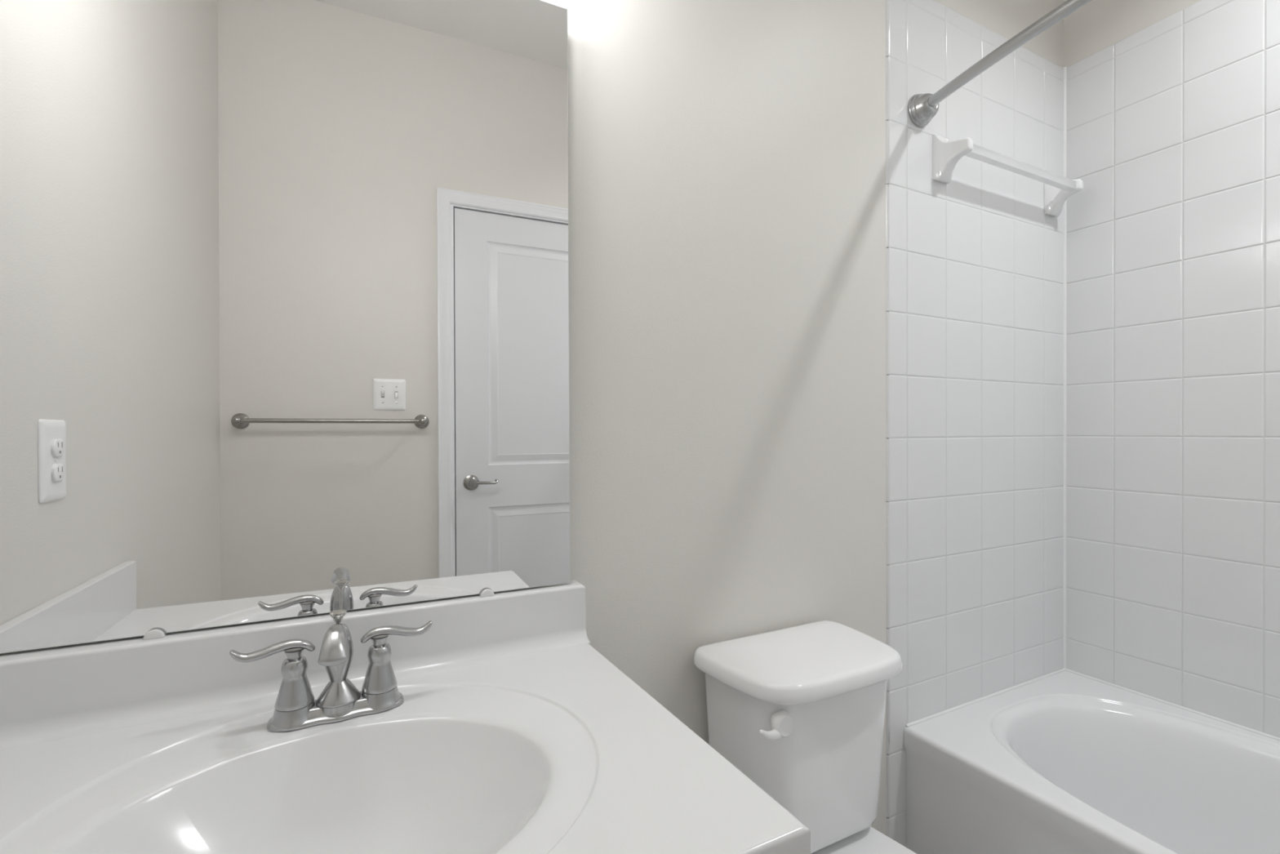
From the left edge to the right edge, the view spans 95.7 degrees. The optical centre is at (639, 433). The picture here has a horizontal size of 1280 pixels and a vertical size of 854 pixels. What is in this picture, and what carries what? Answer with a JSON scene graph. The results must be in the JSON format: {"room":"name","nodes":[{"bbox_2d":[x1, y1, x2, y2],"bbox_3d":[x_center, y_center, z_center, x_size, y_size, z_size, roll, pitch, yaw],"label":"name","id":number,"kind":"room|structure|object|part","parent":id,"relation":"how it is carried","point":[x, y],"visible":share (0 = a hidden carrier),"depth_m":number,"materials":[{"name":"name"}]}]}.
{"room":"bathroom","nodes":[
{"label":"bathroom","id":0,"kind":"room"},
{"bbox_2d":[1,0,1063,835],"bbox_3d":[0.222,-0.204,1.287,2.429,2.695,0.100,0,0,-28],"label":"wall","id":1,"kind":"structure","parent":0,"point":[726,158],"depth_m":1.21,"materials":[{"name":"white paint"}]},
{"bbox_2d":[0,0,569,653],"bbox_3d":[-0.474,-0.237,0.842,0.780,1.009,0.016,0,0,-26],"label":"wall mirror","id":2,"kind":"object","parent":1,"relation":"attached to","point":[284,284],"visible":1,"depth_m":0.82,"materials":[{"name":"silver mirror"}]},
{"bbox_2d":[0,579,590,749],"bbox_3d":[-0.456,0.316,0.838,0.803,0.098,0.065,0,0,-28],"label":"backsplash","id":3,"kind":"structure","parent":1,"relation":"attached to","point":[64,691],"depth_m":0.78,"materials":[{"name":"white stone"}]},
{"bbox_2d":[885,0,1063,847],"bbox_3d":[0.964,0.003,1.617,0.798,2.269,0.006,0,0,-28],"label":"tiled wall","id":4,"kind":"structure","parent":0,"point":[975,260],"depth_m":1.58,"materials":[{"name":"white tile"}]},
{"bbox_2d":[907,0,1092,127],"bbox_3d":[1.009,-0.819,0.844,0.140,0.081,1.400,0,0,-28],"label":"shower curtain rod","id":5,"kind":"object","parent":4,"relation":"attached to","point":[922,108],"visible":1,"depth_m":1.27,"materials":[{"name":"silver metal"}]},
{"bbox_2d":[932,133,1083,217],"bbox_3d":[1.033,-0.718,1.599,0.575,0.124,0.086,0,0,-28],"label":"towel bar","id":6,"kind":"object","parent":4,"relation":"attached to","point":[946,153],"visible":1,"depth_m":1.52,"materials":[{"name":"white ceramic"}]},
{"bbox_3d":[1.042,-0.720,1.577,0.502,0.024,0.022,0,0,-28],"label":"towel bar rod","id":7,"kind":"part","parent":6,"relation":"part of","materials":[{"name":"white ceramic"}]},
{"bbox_2d":[1063,0,1200,66],"bbox_3d":[1.693,-0.208,1.204,0.100,2.695,1.613,0,0,-28],"label":"wall","id":8,"kind":"structure","parent":0,"point":[1097,25],"depth_m":1.70,"materials":[{"name":"white paint"}]},
{"bbox_2d":[1066,0,1279,737],"bbox_3d":[1.648,-0.169,1.177,0.006,1.925,1.407,0,0,-28],"label":"tiled wall","id":9,"kind":"structure","parent":0,"point":[1173,226],"depth_m":1.56,"materials":[{"name":"white tile"}]},
{"bbox_2d":[1062,66,1066,668],"bbox_3d":[1.318,-0.198,1.796,0.007,1.870,0.007,0,0,-28],"label":"trim","id":10,"kind":"structure","parent":9,"relation":"attached to","point":[1064,486],"depth_m":1.79,"materials":[{"name":"white tile"}]},
{"bbox_3d":[0.575,1.195,0.622,2.623,0.100,1.613,0,0,-28],"label":"floor","id":11,"kind":"structure","parent":0,"visible":0},
{"bbox_2d":[693,620,916,853],"bbox_3d":[0.431,0.783,0.925,0.393,0.722,0.720,0,0,-28],"label":"toilet","id":12,"kind":"object","parent":11,"relation":"on","point":[798,710],"visible":0.96,"depth_m":1.06,"materials":[{"name":"white ceramic"}]},
{"bbox_3d":[0.225,0.496,0.980,0.085,0.043,0.029,0,0,-35],"label":"flush lever","id":13,"kind":"part","parent":12,"relation":"part of","materials":[{"name":"white plastic"}]},
{"bbox_3d":[0.317,0.608,1.147,0.335,0.312,0.208,0,0,-28],"label":"tank","id":14,"kind":"part","parent":12,"relation":"part of","materials":[{"name":"white ceramic"}]},
{"bbox_3d":[0.323,0.439,1.133,0.388,0.035,0.249,0,0,-28],"label":"tank lid","id":15,"kind":"part","parent":12,"relation":"part of","materials":[{"name":"white ceramic"}]},
{"bbox_3d":[0.437,0.960,0.922,0.360,0.368,0.690,0,0,-28],"label":"bowl","id":16,"kind":"part","parent":12,"relation":"part of","materials":[{"name":"white ceramic"}]},
{"bbox_2d":[903,667,1279,853],"bbox_3d":[1.319,0.937,1.012,0.744,0.408,1.403,0,0,-28],"label":"bathtub","id":17,"kind":"object","parent":11,"relation":"on","point":[1063,761],"visible":1,"depth_m":1.43,"materials":[{"name":"white ceramic"}]},
{"bbox_3d":[-0.334,0.773,0.601,0.785,0.751,0.571,0,0,-28],"label":"vanity cabinet","id":18,"kind":"object","parent":11,"relation":"on","visible":0},
{"bbox_2d":[0,579,810,853],"bbox_3d":[-0.335,0.376,0.607,0.804,0.229,0.588,0,0,-28],"label":"countertop","id":19,"kind":"structure","parent":18,"relation":"on","point":[510,733],"depth_m":0.69,"materials":[{"name":"white stone"}]},
{"bbox_2d":[229,608,432,731],"bbox_3d":[-0.379,0.299,0.728,0.234,0.131,0.126,0,0,-28],"label":"sink faucet","id":20,"kind":"object","parent":19,"relation":"on","point":[295,706],"visible":1,"depth_m":0.74,"materials":[{"name":"silver metal"}]},
{"bbox_3d":[-0.459,0.271,0.725,0.091,0.020,0.017,0,0,-28],"label":"lever","id":21,"kind":"part","parent":20,"relation":"part of","materials":[{"name":"silver metal"}]},
{"bbox_3d":[-0.439,0.281,0.735,0.022,0.014,0.022,0,0,-28],"label":"handle stem","id":22,"kind":"part","parent":20,"relation":"part of","materials":[{"name":"silver metal"}]},
{"bbox_3d":[-0.438,0.316,0.736,0.044,0.058,0.044,0,0,-28],"label":"handle","id":23,"kind":"part","parent":20,"relation":"part of","materials":[{"name":"silver metal"}]},
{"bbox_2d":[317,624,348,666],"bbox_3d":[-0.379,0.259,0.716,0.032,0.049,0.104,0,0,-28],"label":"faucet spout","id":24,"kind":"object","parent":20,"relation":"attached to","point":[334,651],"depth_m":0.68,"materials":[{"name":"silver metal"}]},
{"bbox_3d":[-0.395,0.354,0.759,0.158,0.021,0.057,0,0,-28],"label":"plate","id":25,"kind":"part","parent":20,"relation":"part of","materials":[{"name":"silver metal"}]},
{"bbox_3d":[-0.395,0.300,0.758,0.052,0.098,0.052,0,0,-28],"label":"spout","id":26,"kind":"part","parent":20,"relation":"part of","materials":[{"name":"silver metal"}]},
{"bbox_3d":[-0.405,0.294,0.777,0.020,0.112,0.014,0,0,-28],"label":"lift rod","id":27,"kind":"part","parent":20,"relation":"part of","materials":[{"name":"silver metal"}]},
{"bbox_3d":[-0.351,0.315,0.781,0.044,0.058,0.044,0,0,-28],"label":"handle","id":28,"kind":"part","parent":20,"relation":"part of","materials":[{"name":"silver metal"}]},
{"bbox_3d":[-0.351,0.281,0.781,0.022,0.014,0.022,0,0,-28],"label":"handle stem","id":29,"kind":"part","parent":20,"relation":"part of","materials":[{"name":"silver metal"}]},
{"bbox_3d":[-0.332,0.270,0.791,0.091,0.020,0.017,0,0,-28],"label":"lever","id":30,"kind":"part","parent":20,"relation":"part of","materials":[{"name":"silver metal"}]}
]}

